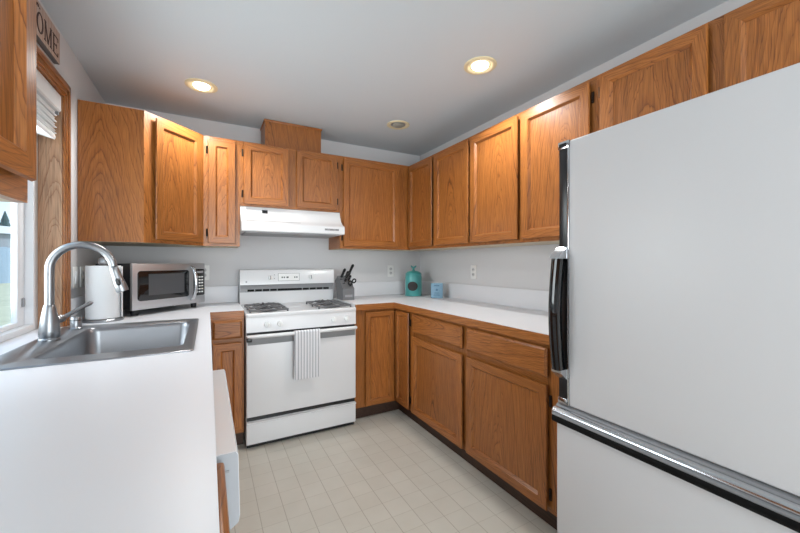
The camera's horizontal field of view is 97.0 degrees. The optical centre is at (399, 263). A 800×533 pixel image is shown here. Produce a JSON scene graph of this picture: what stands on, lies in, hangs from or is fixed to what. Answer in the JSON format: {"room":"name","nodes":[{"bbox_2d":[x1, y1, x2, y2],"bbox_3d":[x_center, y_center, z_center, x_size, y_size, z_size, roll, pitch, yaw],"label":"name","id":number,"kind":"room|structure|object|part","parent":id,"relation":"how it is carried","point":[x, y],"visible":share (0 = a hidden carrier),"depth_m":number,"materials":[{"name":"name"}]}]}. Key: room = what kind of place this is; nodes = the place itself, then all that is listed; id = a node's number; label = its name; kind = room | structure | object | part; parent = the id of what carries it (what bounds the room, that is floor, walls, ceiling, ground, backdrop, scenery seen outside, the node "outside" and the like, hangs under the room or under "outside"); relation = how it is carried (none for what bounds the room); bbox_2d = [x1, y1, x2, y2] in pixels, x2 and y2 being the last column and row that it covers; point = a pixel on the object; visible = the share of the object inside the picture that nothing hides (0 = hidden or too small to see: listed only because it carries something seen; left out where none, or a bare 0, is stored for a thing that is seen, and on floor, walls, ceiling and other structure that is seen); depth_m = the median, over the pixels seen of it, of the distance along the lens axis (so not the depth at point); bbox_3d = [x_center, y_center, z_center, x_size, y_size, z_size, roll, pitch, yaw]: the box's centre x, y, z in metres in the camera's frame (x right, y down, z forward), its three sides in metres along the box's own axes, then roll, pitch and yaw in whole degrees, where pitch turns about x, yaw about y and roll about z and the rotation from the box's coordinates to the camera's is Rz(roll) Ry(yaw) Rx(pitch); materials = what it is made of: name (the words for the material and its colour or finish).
{"room":"kitchen","nodes":[
{"label":"kitchen","id":0,"kind":"room"},
{"bbox_2d":[36,0,105,297],"bbox_3d":[-0.553,0.052,-0.485,0.170,2.356,6.674,0,0,-28],"label":"wall","id":1,"kind":"structure","parent":0,"point":[70,68],"depth_m":1.92,"materials":[{"name":"grey paint"}]},
{"bbox_2d":[0,0,35,202],"bbox_3d":[-0.746,-0.513,0.397,0.327,0.779,0.608,0,0,-28],"label":"upper cabinet","id":2,"kind":"object","parent":1,"relation":"attached to","point":[17,17],"visible":1,"depth_m":0.66,"materials":[{"name":"brown wood"}]},
{"bbox_3d":[-0.616,-0.522,0.466,0.005,0.613,0.443,0,0,-28],"label":"panel","id":3,"kind":"part","parent":2,"relation":"part of","materials":[{"name":"brown wood"}]},
{"bbox_3d":[-0.631,-0.513,0.459,0.019,0.779,0.608,0,0,-28],"label":"frame","id":4,"kind":"part","parent":2,"relation":"part of","materials":[{"name":"brown wood"}]},
{"bbox_2d":[0,44,70,342],"bbox_3d":[-1.440,-0.287,1.184,0.182,1.204,1.299,0,0,-28],"label":"window","id":5,"kind":"structure","parent":1,"relation":"in","point":[41,225],"depth_m":1.71,"materials":[{"name":"brown wood"}]},
{"bbox_3d":[-1.605,-0.245,1.368,0.023,1.065,0.615,0,0,-28],"label":"sash","id":6,"kind":"part","parent":5,"relation":"part of","materials":[{"name":"white plastic"}]},
{"bbox_3d":[-1.484,-0.257,1.160,0.068,1.142,1.195,0,0,-28],"label":"frame","id":7,"kind":"part","parent":5,"relation":"part of","materials":[{"name":"white plastic"}]},
{"bbox_2d":[36,68,60,139],"bbox_3d":[-1.412,-0.707,1.200,0.070,0.240,1.186,0,0,-28],"label":"window blind","id":8,"kind":"object","parent":5,"relation":"attached to","point":[48,100],"visible":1,"depth_m":1.60,"materials":[{"name":"white plastic"}]},
{"bbox_3d":[-1.403,-0.602,1.182,0.068,0.030,1.106,0,0,-28],"label":"rail","id":9,"kind":"part","parent":8,"relation":"part of","materials":[{"name":"white plastic"}]},
{"bbox_3d":[-1.369,-0.857,1.223,0.020,0.066,1.299,0,0,-28],"label":"casing","id":10,"kind":"part","parent":5,"relation":"part of","materials":[{"name":"brown wood"}]},
{"bbox_3d":[-1.667,-0.287,1.772,0.020,1.204,0.050,0,0,-28],"label":"casing","id":11,"kind":"part","parent":5,"relation":"part of","materials":[{"name":"brown wood"}]},
{"bbox_2d":[36,0,59,64],"bbox_3d":[-1.486,-0.999,1.444,0.025,0.145,0.476,0,0,-28],"label":"wall sign","id":12,"kind":"object","parent":1,"relation":"attached to","point":[47,35],"visible":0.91,"depth_m":1.53,"materials":[{"name":"grey"}]},
{"bbox_2d":[72,267,77,288],"bbox_3d":[-1.747,0.077,1.907,0.010,0.116,0.072,0,0,-28],"label":"wall switch","id":13,"kind":"object","parent":1,"relation":"attached to","point":[74,269],"visible":1,"depth_m":1.89,"materials":[{"name":"white plastic"}]},
{"bbox_2d":[71,295,84,319],"bbox_3d":[-1.865,0.249,2.136,0.020,0.132,0.771,0,0,-28],"label":"backsplash","id":14,"kind":"structure","parent":1,"relation":"attached to","point":[78,301],"depth_m":1.90,"materials":[{"name":"white laminate"}]},
{"bbox_2d":[80,266,84,286],"bbox_3d":[-1.806,0.077,2.015,0.008,0.116,0.072,0,0,-28],"label":"wall outlet","id":15,"kind":"object","parent":1,"relation":"attached to","point":[82,269],"visible":1,"depth_m":2.01,"materials":[{"name":"white plastic"}]},
{"bbox_2d":[78,99,203,247],"bbox_3d":[-1.654,-0.511,2.360,0.602,0.779,0.618,0,0,-28],"label":"upper cabinet","id":16,"kind":"object","parent":1,"relation":"attached to","point":[140,172],"visible":0.99,"depth_m":2.08,"materials":[{"name":"brown wood"}]},
{"bbox_3d":[-1.455,-0.511,2.293,0.019,0.779,0.424,0,0,17],"label":"frame","id":17,"kind":"part","parent":16,"relation":"part of","materials":[{"name":"brown wood"}]},
{"bbox_3d":[-1.429,-0.510,2.299,0.021,0.737,0.334,0,0,17],"label":"door","id":18,"kind":"part","parent":16,"relation":"part of","materials":[{"name":"brown wood"}]},
{"bbox_3d":[-1.435,-0.510,2.301,0.005,0.633,0.230,0,0,17],"label":"panel","id":19,"kind":"part","parent":16,"relation":"part of","materials":[{"name":"brown wood"}]},
{"bbox_2d":[106,103,419,302],"bbox_3d":[-0.965,0.052,3.173,2.892,2.356,0.150,0,0,-28],"label":"wall","id":20,"kind":"structure","parent":0,"point":[254,252],"depth_m":3.03,"materials":[{"name":"grey paint"}]},
{"bbox_2d":[205,265,208,279],"bbox_3d":[-1.533,0.075,2.774,0.072,0.116,0.008,0,0,-28],"label":"wall outlet","id":21,"kind":"object","parent":20,"relation":"attached to","point":[206,266],"visible":0.34,"depth_m":2.78,"materials":[{"name":"white plastic"}]},
{"bbox_2d":[182,286,237,304],"bbox_3d":[-1.691,0.249,2.681,0.845,0.132,0.020,0,0,-28],"label":"backsplash","id":22,"kind":"structure","parent":20,"relation":"attached to","point":[213,294],"depth_m":2.81,"materials":[{"name":"white laminate"}]},
{"bbox_2d":[203,135,239,247],"bbox_3d":[-1.353,-0.511,2.679,0.236,0.779,0.340,0,0,-28],"label":"upper cabinet","id":23,"kind":"object","parent":20,"relation":"attached to","point":[221,156],"visible":1,"depth_m":2.54,"materials":[{"name":"brown wood"}]},
{"bbox_3d":[-1.276,-0.510,2.539,0.176,0.737,0.021,0,0,-28],"label":"door","id":24,"kind":"part","parent":23,"relation":"part of","materials":[{"name":"brown wood"}]},
{"bbox_3d":[-1.279,-0.510,2.544,0.072,0.633,0.005,0,0,-28],"label":"panel","id":25,"kind":"part","parent":23,"relation":"part of","materials":[{"name":"brown wood"}]},
{"bbox_2d":[240,141,339,212],"bbox_3d":[-0.911,-0.662,2.918,0.766,0.477,0.340,0,0,-28],"label":"upper cabinet","id":26,"kind":"object","parent":20,"relation":"attached to","point":[271,176],"visible":0.99,"depth_m":2.75,"materials":[{"name":"brown wood"}]},
{"bbox_3d":[-1.010,-0.663,2.684,0.321,0.452,0.021,0,0,-28],"label":"door","id":27,"kind":"part","parent":26,"relation":"part of","materials":[{"name":"brown wood"}]},
{"bbox_3d":[-1.012,-0.663,2.689,0.217,0.348,0.005,0,0,-28],"label":"panel","id":28,"kind":"part","parent":26,"relation":"part of","materials":[{"name":"brown wood"}]},
{"bbox_2d":[260,119,321,152],"bbox_3d":[-0.914,-1.012,2.971,0.459,0.222,0.250,0,0,-28],"label":"duct cover","id":29,"kind":"object","parent":26,"relation":"on","point":[274,133],"visible":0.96,"depth_m":2.86,"materials":[{"name":"brown wood"}]},
{"bbox_3d":[-0.914,-1.117,2.971,0.459,0.014,0.250,0,0,-28],"label":"trim","id":30,"kind":"part","parent":29,"relation":"part of","materials":[{"name":"brown wood"}]},
{"bbox_3d":[-0.670,-0.663,2.868,0.333,0.452,0.021,0,0,-28],"label":"door","id":31,"kind":"part","parent":26,"relation":"part of","materials":[{"name":"brown wood"}]},
{"bbox_3d":[-0.673,-0.663,2.873,0.229,0.348,0.005,0,0,-28],"label":"panel","id":32,"kind":"part","parent":26,"relation":"part of","materials":[{"name":"brown wood"}]},
{"bbox_2d":[240,206,344,238],"bbox_3d":[-0.886,-0.322,2.875,0.764,0.200,0.440,0,0,-28],"label":"range hood","id":33,"kind":"object","parent":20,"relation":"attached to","point":[254,221],"visible":0.98,"depth_m":2.73,"materials":[{"name":"white metal"}]},
{"bbox_2d":[333,281,404,296],"bbox_3d":[-0.209,0.249,3.484,0.965,0.132,0.020,0,0,-28],"label":"backsplash","id":34,"kind":"structure","parent":20,"relation":"attached to","point":[387,287],"depth_m":3.47,"materials":[{"name":"white laminate"}]},
{"bbox_2d":[329,156,434,250],"bbox_3d":[-0.144,-0.511,3.335,0.978,0.779,0.340,0,0,-28],"label":"upper cabinet","id":35,"kind":"object","parent":20,"relation":"attached to","point":[373,194],"visible":0.77,"depth_m":3.11,"materials":[{"name":"brown wood"}]},
{"bbox_3d":[-0.244,-0.510,3.099,0.529,0.737,0.021,0,0,-28],"label":"door","id":36,"kind":"part","parent":35,"relation":"part of","materials":[{"name":"brown wood"}]},
{"bbox_3d":[-0.247,-0.510,3.104,0.425,0.633,0.005,0,0,-28],"label":"panel","id":37,"kind":"part","parent":35,"relation":"part of","materials":[{"name":"brown wood"}]},
{"bbox_2d":[387,265,393,276],"bbox_3d":[-0.093,0.080,3.554,0.072,0.116,0.008,0,0,-28],"label":"wall outlet","id":38,"kind":"object","parent":20,"relation":"attached to","point":[390,268],"visible":1,"depth_m":3.55,"materials":[{"name":"white plastic"}]},
{"bbox_2d":[40,0,727,155],"bbox_3d":[0.661,-1.175,0.173,2.892,0.100,6.974,0,0,-28],"label":"ceiling","id":39,"kind":"structure","parent":0,"point":[345,69],"depth_m":1.88,"materials":[{"name":"paint"}]},
{"bbox_2d":[185,78,217,92],"bbox_3d":[-1.259,-1.115,2.247,0.184,0.020,0.184,0,0,-28],"label":"recessed light","id":40,"kind":"object","parent":39,"relation":"in","point":[199,85],"visible":1,"depth_m":2.23,"materials":[{"name":"beige"}]},
{"bbox_3d":[-1.259,-1.115,2.247,0.096,0.018,0.096,0,0,-28],"label":"bulb","id":41,"kind":"part","parent":40,"relation":"part of","materials":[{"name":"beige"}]},
{"bbox_2d":[387,120,408,129],"bbox_3d":[-0.015,-1.115,2.881,0.184,0.020,0.184,0,0,-28],"label":"recessed light","id":42,"kind":"object","parent":39,"relation":"in","point":[396,124],"visible":1,"depth_m":2.86,"materials":[{"name":"beige"}]},
{"bbox_3d":[-0.015,-1.115,2.881,0.096,0.018,0.096,0,0,-28],"label":"bulb","id":43,"kind":"part","parent":42,"relation":"part of","materials":[{"name":"grey glass"}]},
{"bbox_2d":[464,56,496,74],"bbox_3d":[0.456,-1.115,2.016,0.184,0.020,0.184,0,0,-28],"label":"recessed light","id":44,"kind":"object","parent":39,"relation":"in","point":[479,65],"visible":1,"depth_m":2.00,"materials":[{"name":"beige"}]},
{"bbox_3d":[0.456,-1.115,2.016,0.096,0.018,0.096,0,0,-28],"label":"bulb","id":45,"kind":"part","parent":44,"relation":"part of","materials":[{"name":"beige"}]},
{"bbox_2d":[230,409,556,532],"bbox_3d":[0.661,1.280,0.173,2.892,0.100,6.974,0,0,-28],"label":"floor","id":46,"kind":"structure","parent":0,"point":[384,472],"depth_m":1.94,"materials":[{"name":"tile"}]},
{"bbox_2d":[217,463,229,532],"bbox_3d":[-0.505,0.796,0.315,0.642,0.867,0.466,0,0,-28],"label":"base cabinet","id":47,"kind":"object","parent":46,"relation":"on","point":[224,527],"visible":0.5,"depth_m":0.55,"materials":[{"name":"brown wood"}]},
{"bbox_2d":[213,369,239,529],"bbox_3d":[-0.743,0.799,0.809,0.646,0.862,0.615,0,0,-28],"label":"dishwasher","id":48,"kind":"object","parent":46,"relation":"on","point":[226,444],"visible":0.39,"depth_m":0.72,"materials":[{"name":"white metal"}]},
{"bbox_2d":[210,317,243,444],"bbox_3d":[-1.283,0.796,2.558,0.242,0.867,0.610,0,0,-28],"label":"base cabinet","id":49,"kind":"object","parent":46,"relation":"on","point":[227,334],"visible":0.59,"depth_m":2.32,"materials":[{"name":"brown wood"}]},
{"bbox_3d":[-1.124,0.435,2.310,0.174,0.120,0.022,0,0,-28],"label":"drawer","id":50,"kind":"part","parent":49,"relation":"part of","materials":[{"name":"brown wood"}]},
{"bbox_3d":[-1.124,0.814,2.310,0.174,0.583,0.021,0,0,-28],"label":"door","id":51,"kind":"part","parent":49,"relation":"part of","materials":[{"name":"brown wood"}]},
{"bbox_3d":[-1.127,0.814,2.315,0.070,0.479,0.005,0,0,-28],"label":"panel","id":52,"kind":"part","parent":49,"relation":"part of","materials":[{"name":"brown wood"}]},
{"bbox_2d":[239,269,356,447],"bbox_3d":[-0.810,0.641,2.760,0.768,1.178,0.695,0,0,-28],"label":"stove","id":53,"kind":"object","parent":46,"relation":"on","point":[276,303],"visible":0.98,"depth_m":2.54,"materials":[{"name":"white metal"}]},
{"bbox_3d":[-0.931,0.117,2.968,0.174,0.064,0.008,0,0,-28],"label":"clock panel","id":54,"kind":"part","parent":53,"relation":"part of","materials":[{"name":"white plastic"}]},
{"bbox_2d":[241,302,355,317],"bbox_3d":[-0.818,0.347,2.774,0.768,0.026,0.634,0,0,-28],"label":"cooktop","id":55,"kind":"object","parent":53,"relation":"in","point":[288,309],"depth_m":2.58,"materials":[{"name":"white metal"}]},
{"bbox_3d":[-0.673,1.123,2.507,0.764,0.154,0.036,0,0,-28],"label":"storage drawer","id":56,"kind":"part","parent":53,"relation":"part of","materials":[{"name":"white metal"}]},
{"bbox_3d":[-0.676,0.750,2.513,0.764,0.542,0.024,0,0,-28],"label":"oven door","id":57,"kind":"part","parent":53,"relation":"part of","materials":[{"name":"white metal"}]},
{"bbox_3d":[-0.682,0.411,2.523,0.766,0.099,0.044,0,0,-28],"label":"control panel","id":58,"kind":"part","parent":53,"relation":"part of","materials":[{"name":"white metal"}]},
{"bbox_3d":[-0.657,0.484,2.477,0.768,0.030,0.052,0,0,-28],"label":"oven handle","id":59,"kind":"part","parent":53,"relation":"part of","materials":[{"name":"white metal"}]},
{"bbox_2d":[294,329,320,379],"bbox_3d":[-0.648,0.631,2.468,0.182,0.335,0.040,0,0,-28],"label":"dish towel","id":60,"kind":"object","parent":53,"relation":"hanging from","point":[306,342],"visible":1,"depth_m":2.45,"materials":[{"name":"fabric"}]},
{"bbox_2d":[355,308,416,422],"bbox_3d":[-0.014,0.796,3.106,0.945,0.867,0.826,0,0,-28],"label":"base cabinet","id":61,"kind":"object","parent":46,"relation":"on","point":[383,336],"visible":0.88,"depth_m":2.82,"materials":[{"name":"brown wood"}]},
{"bbox_3d":[-0.162,0.752,2.832,0.250,0.740,0.021,0,0,-28],"label":"door","id":62,"kind":"part","parent":61,"relation":"part of","materials":[{"name":"brown wood"}]},
{"bbox_3d":[-0.165,0.752,2.837,0.162,0.652,0.005,0,0,-28],"label":"panel","id":63,"kind":"part","parent":61,"relation":"part of","materials":[{"name":"brown wood"}]},
{"bbox_3d":[0.018,0.752,2.801,0.021,0.740,0.212,0,0,-28],"label":"door","id":64,"kind":"part","parent":61,"relation":"part of","materials":[{"name":"brown wood"}]},
{"bbox_3d":[0.024,0.752,2.804,0.005,0.662,0.134,0,0,-28],"label":"panel","id":65,"kind":"part","parent":61,"relation":"part of","materials":[{"name":"brown wood"}]},
{"bbox_2d":[333,281,548,344],"bbox_3d":[0.298,0.273,2.548,0.965,0.179,2.151,0,0,-28],"label":"countertop","id":66,"kind":"structure","parent":61,"relation":"on","point":[519,313],"depth_m":2.56,"materials":[{"name":"white laminate"}]},
{"bbox_2d":[335,276,353,299],"bbox_3d":[-0.484,0.212,3.095,0.104,0.204,0.176,0,0,-32],"label":"knife block","id":67,"kind":"object","parent":66,"relation":"on","point":[344,291],"visible":0.76,"depth_m":3.04,"materials":[{"name":"black plastic"}]},
{"bbox_2d":[348,264,353,276],"bbox_3d":[-0.442,0.068,3.155,0.034,0.116,0.078,0,0,40],"label":"knife","id":68,"kind":"object","parent":67,"relation":"in","point":[352,265],"visible":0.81,"depth_m":3.15,"materials":[{"name":"black plastic"}]},
{"bbox_2d":[348,278,355,285],"bbox_3d":[-0.412,0.166,3.039,0.079,0.069,0.033,0,0,-32],"label":"scissors","id":69,"kind":"object","parent":67,"relation":"in","point":[352,282],"visible":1,"depth_m":3.03,"materials":[{"name":"black plastic"}]},
{"bbox_2d":[405,266,421,296],"bbox_3d":[0.129,0.168,3.402,0.162,0.292,0.163,0,0,-28],"label":"canister","id":70,"kind":"object","parent":66,"relation":"on","point":[413,279],"visible":1,"depth_m":3.34,"materials":[{"name":"teal ceramic"}]},
{"bbox_3d":[0.129,0.086,3.403,0.158,0.054,0.158,0,0,-28],"label":"lid","id":71,"kind":"part","parent":70,"relation":"part of","materials":[{"name":"teal ceramic"}]},
{"bbox_2d":[431,283,442,297],"bbox_3d":[0.333,0.248,3.200,0.108,0.133,0.037,0,0,6],"label":"tin box","id":72,"kind":"object","parent":66,"relation":"on","point":[436,288],"visible":1,"depth_m":3.18,"materials":[{"name":"blue metal"}]},
{"bbox_2d":[411,312,472,465],"bbox_3d":[0.491,0.796,2.541,0.605,0.867,0.644,0,0,-28],"label":"base cabinet","id":73,"kind":"object","parent":46,"relation":"on","point":[438,346],"visible":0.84,"depth_m":2.34,"materials":[{"name":"brown wood"}]},
{"bbox_3d":[0.235,0.837,2.402,0.021,0.572,0.600,0,0,-28],"label":"door","id":74,"kind":"part","parent":73,"relation":"part of","materials":[{"name":"brown wood"}]},
{"bbox_3d":[0.240,0.837,2.405,0.005,0.468,0.496,0,0,-28],"label":"panel","id":75,"kind":"part","parent":73,"relation":"part of","materials":[{"name":"brown wood"}]},
{"bbox_3d":[0.236,0.451,2.399,0.022,0.136,0.592,0,0,-28],"label":"drawer","id":76,"kind":"part","parent":73,"relation":"part of","materials":[{"name":"brown wood"}]},
{"bbox_2d":[466,326,558,529],"bbox_3d":[0.799,0.796,1.973,0.605,0.867,0.644,0,0,-28],"label":"base cabinet","id":77,"kind":"object","parent":46,"relation":"on","point":[512,389],"visible":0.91,"depth_m":1.78,"materials":[{"name":"brown wood"}]},
{"bbox_3d":[0.538,0.837,1.855,0.005,0.468,0.464,0,0,-28],"label":"panel","id":78,"kind":"part","parent":77,"relation":"part of","materials":[{"name":"brown wood"}]},
{"bbox_3d":[0.533,0.837,1.852,0.021,0.572,0.568,0,0,-28],"label":"door","id":79,"kind":"part","parent":77,"relation":"part of","materials":[{"name":"brown wood"}]},
{"bbox_3d":[0.533,0.451,1.852,0.022,0.136,0.568,0,0,-28],"label":"drawer","id":80,"kind":"part","parent":77,"relation":"part of","materials":[{"name":"brown wood"}]},
{"bbox_2d":[548,63,799,532],"bbox_3d":[1.088,0.385,1.195,0.817,1.690,0.764,0,0,-28],"label":"refrigerator","id":81,"kind":"object","parent":46,"relation":"on","point":[674,301],"visible":1,"depth_m":1.01,"materials":[{"name":"grey metal"}]},
{"bbox_3d":[0.650,0.038,1.357,0.064,0.989,0.042,0,0,-28],"label":"edge rail","id":82,"kind":"part","parent":81,"relation":"part of","materials":[{"name":"black plastic"}]},
{"bbox_3d":[0.792,0.571,1.035,0.069,0.067,0.763,0,0,-28],"label":"freezer handle","id":83,"kind":"part","parent":81,"relation":"part of","materials":[{"name":"silver metal"}]},
{"bbox_3d":[0.814,0.868,1.043,0.078,0.535,0.758,0,0,-28],"label":"freezer door","id":84,"kind":"part","parent":81,"relation":"part of","materials":[{"name":"grey metal"}]},
{"bbox_3d":[-1.231,0.796,1.621,0.610,0.867,1.240,0,0,-28],"label":"base cabinet","id":85,"kind":"object","parent":46,"relation":"on","visible":0},
{"bbox_2d":[0,286,243,532],"bbox_3d":[-1.069,0.273,1.373,0.998,0.179,2.913,0,0,-28],"label":"countertop","id":86,"kind":"structure","parent":85,"relation":"on","point":[123,445],"depth_m":0.64,"materials":[{"name":"white laminate"}]},
{"bbox_2d":[37,241,128,341],"bbox_3d":[-1.333,0.110,1.513,0.291,0.402,0.139,0,0,-28],"label":"faucet","id":87,"kind":"object","parent":86,"relation":"on","point":[49,329],"visible":1,"depth_m":1.43,"materials":[{"name":"silver metal"}]},
{"bbox_3d":[-1.390,0.209,1.509,0.034,0.082,0.139,0,0,17],"label":"lever handle","id":88,"kind":"part","parent":87,"relation":"part of","materials":[{"name":"silver metal"}]},
{"bbox_3d":[-1.325,0.041,1.477,0.233,0.264,0.030,0,0,-28],"label":"spout","id":89,"kind":"part","parent":87,"relation":"part of","materials":[{"name":"silver metal"}]},
{"bbox_2d":[0,318,198,370],"bbox_3d":[-1.189,0.401,1.498,0.573,0.182,0.833,0,0,-28],"label":"sink","id":90,"kind":"object","parent":86,"relation":"in","point":[89,343],"visible":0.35,"depth_m":1.62,"materials":[{"name":"silver metal"}]},
{"bbox_2d":[68,316,82,328],"bbox_3d":[-1.541,0.283,1.684,0.052,0.056,0.052,0,0,-28],"label":"sprayer","id":91,"kind":"object","parent":90,"relation":"on","point":[75,321],"visible":1,"depth_m":1.67,"materials":[{"name":"silver metal"}]},
{"bbox_2d":[82,257,123,322],"bbox_3d":[-1.624,0.140,1.940,0.178,0.350,0.178,0,0,-28],"label":"paper towel holder","id":92,"kind":"object","parent":86,"relation":"on","point":[102,261],"visible":0.57,"depth_m":1.91,"materials":[{"name":"silver metal"}]},
{"bbox_3d":[-1.624,0.132,1.940,0.049,0.334,0.049,0,0,-28],"label":"post","id":93,"kind":"part","parent":92,"relation":"part of","materials":[{"name":"silver metal"}]},
{"bbox_2d":[85,266,122,319],"bbox_3d":[-1.620,0.157,1.943,0.162,0.284,0.152,0,0,-28],"label":"paper towel roll","id":94,"kind":"object","parent":92,"relation":"on","point":[99,286],"visible":0.83,"depth_m":1.88,"materials":[{"name":"white paper"}]},
{"bbox_2d":[95,263,204,315],"bbox_3d":[-1.609,0.159,2.351,0.357,0.312,0.520,0,0,17],"label":"microwave","id":95,"kind":"object","parent":86,"relation":"on","point":[150,285],"visible":0.87,"depth_m":2.24,"materials":[{"name":"silver metal"}]},
{"bbox_3d":[-1.500,0.138,2.264,0.006,0.180,0.355,0,0,17],"label":"door glass","id":96,"kind":"part","parent":95,"relation":"part of","materials":[{"name":"black glass"}]},
{"bbox_3d":[-1.497,0.141,2.318,0.020,0.277,0.520,0,0,17],"label":"panel","id":97,"kind":"part","parent":95,"relation":"part of","materials":[{"name":"silver metal"}]},
{"bbox_3d":[-1.423,0.138,2.446,0.056,0.244,0.026,0,0,5],"label":"door handle","id":98,"kind":"part","parent":95,"relation":"part of","materials":[{"name":"silver metal"}]},
{"bbox_3d":[-1.426,0.135,2.514,0.006,0.186,0.091,0,0,17],"label":"control panel","id":99,"kind":"part","parent":95,"relation":"part of","materials":[{"name":"black"}]},
{"bbox_2d":[420,0,752,290],"bbox_3d":[1.867,0.052,0.827,0.150,2.356,6.674,0,0,-28],"label":"wall","id":100,"kind":"structure","parent":0,"point":[518,267],"depth_m":2.58,"materials":[{"name":"grey paint"}]},
{"bbox_2d":[408,137,492,250],"bbox_3d":[0.424,-0.511,2.971,0.338,0.779,0.881,0,0,-28],"label":"upper cabinet","id":101,"kind":"object","parent":100,"relation":"attached to","point":[439,183],"visible":0.65,"depth_m":2.83,"materials":[{"name":"brown wood"}]},
{"bbox_3d":[0.174,-0.510,3.100,0.021,0.737,0.388,0,0,-28],"label":"door","id":102,"kind":"part","parent":101,"relation":"part of","materials":[{"name":"brown wood"}]},
{"bbox_3d":[0.179,-0.510,3.103,0.005,0.633,0.284,0,0,-28],"label":"panel","id":103,"kind":"part","parent":101,"relation":"part of","materials":[{"name":"brown wood"}]},
{"bbox_3d":[0.392,-0.510,2.711,0.005,0.633,0.324,0,0,-28],"label":"panel","id":104,"kind":"part","parent":101,"relation":"part of","materials":[{"name":"brown wood"}]},
{"bbox_3d":[0.387,-0.510,2.708,0.021,0.737,0.428,0,0,-28],"label":"door","id":105,"kind":"part","parent":101,"relation":"part of","materials":[{"name":"brown wood"}]},
{"bbox_2d":[471,265,476,278],"bbox_3d":[0.615,0.075,2.968,0.008,0.116,0.072,0,0,-28],"label":"wall outlet","id":106,"kind":"object","parent":100,"relation":"attached to","point":[473,267],"visible":1,"depth_m":2.96,"materials":[{"name":"white plastic"}]},
{"bbox_2d":[422,281,548,311],"bbox_3d":[0.719,0.249,2.764,0.020,0.132,2.131,0,0,-28],"label":"backsplash","id":107,"kind":"structure","parent":100,"relation":"attached to","point":[521,298],"depth_m":2.71,"materials":[{"name":"white laminate"}]},
{"bbox_2d":[470,76,595,246],"bbox_3d":[0.852,-0.511,2.182,0.338,0.779,0.924,0,0,-28],"label":"upper cabinet","id":108,"kind":"object","parent":100,"relation":"attached to","point":[514,162],"visible":0.62,"depth_m":2.06,"materials":[{"name":"brown wood"}]},
{"bbox_3d":[0.604,-0.510,2.308,0.021,0.737,0.434,0,0,-28],"label":"door","id":109,"kind":"part","parent":108,"relation":"part of","materials":[{"name":"brown wood"}]},
{"bbox_3d":[0.609,-0.510,2.311,0.005,0.633,0.330,0,0,-28],"label":"panel","id":110,"kind":"part","parent":108,"relation":"part of","materials":[{"name":"brown wood"}]},
{"bbox_3d":[0.822,-0.510,1.904,0.021,0.737,0.422,0,0,-28],"label":"door","id":111,"kind":"part","parent":108,"relation":"part of","materials":[{"name":"brown wood"}]},
{"bbox_3d":[0.828,-0.510,1.907,0.005,0.633,0.318,0,0,-28],"label":"panel","id":112,"kind":"part","parent":108,"relation":"part of","materials":[{"name":"brown wood"}]},
{"bbox_2d":[596,0,799,130],"bbox_3d":[1.294,-0.705,1.366,0.338,0.391,0.930,0,0,-28],"label":"upper cabinet","id":113,"kind":"object","parent":100,"relation":"attached to","point":[757,38],"visible":0.52,"depth_m":1.32,"materials":[{"name":"brown wood"}]},
{"bbox_3d":[1.050,-0.709,1.496,0.005,0.254,0.308,0,0,-28],"label":"panel","id":114,"kind":"part","parent":113,"relation":"part of","materials":[{"name":"brown wood"}]},
{"bbox_3d":[1.045,-0.709,1.494,0.021,0.358,0.412,0,0,-28],"label":"door","id":115,"kind":"part","parent":113,"relation":"part of","materials":[{"name":"brown wood"}]},
{"bbox_3d":[1.264,-0.709,1.090,0.021,0.358,0.414,0,0,-28],"label":"door","id":116,"kind":"part","parent":113,"relation":"part of","materials":[{"name":"brown wood"}]},
{"bbox_3d":[1.269,-0.709,1.093,0.005,0.254,0.310,0,0,-28],"label":"panel","id":117,"kind":"part","parent":113,"relation":"part of","materials":[{"name":"brown wood"}]},
{"label":"outside","id":118,"kind":"structure","parent":0,"visible":0},
{"bbox_2d":[0,283,10,325],"bbox_3d":[-62.573,1.405,51.389,58.968,0.150,170.000,0,0,-28],"label":"lawn","id":119,"kind":"structure","parent":118,"point":[5,288],"depth_m":11.65,"materials":[{"name":"green plant"}]},
{"bbox_2d":[0,247,10,282],"bbox_3d":[-26.062,0.136,23.457,0.085,2.390,9.000,0,0,0],"label":"fence","id":120,"kind":"object","parent":119,"relation":"on","point":[5,253],"visible":0.09,"depth_m":23.36,"materials":[{"name":"blue"}]},
{"bbox_2d":[0,226,10,247],"bbox_3d":[-42.659,-1.319,35.751,9.000,5.300,19.000,0,0,0],"label":"house","id":121,"kind":"structure","parent":119,"relation":"on","point":[5,231],"depth_m":34.53,"materials":[{"name":"grey"}]},
{"bbox_2d":[0,211,10,226],"bbox_3d":[-55.440,-2.974,49.527,5.508,8.610,5.034,0,0,-28],"label":"conifer tree","id":122,"kind":"object","parent":119,"relation":"on","point":[4,220],"visible":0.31,"depth_m":49.42,"materials":[{"name":"green plant"}]}
]}

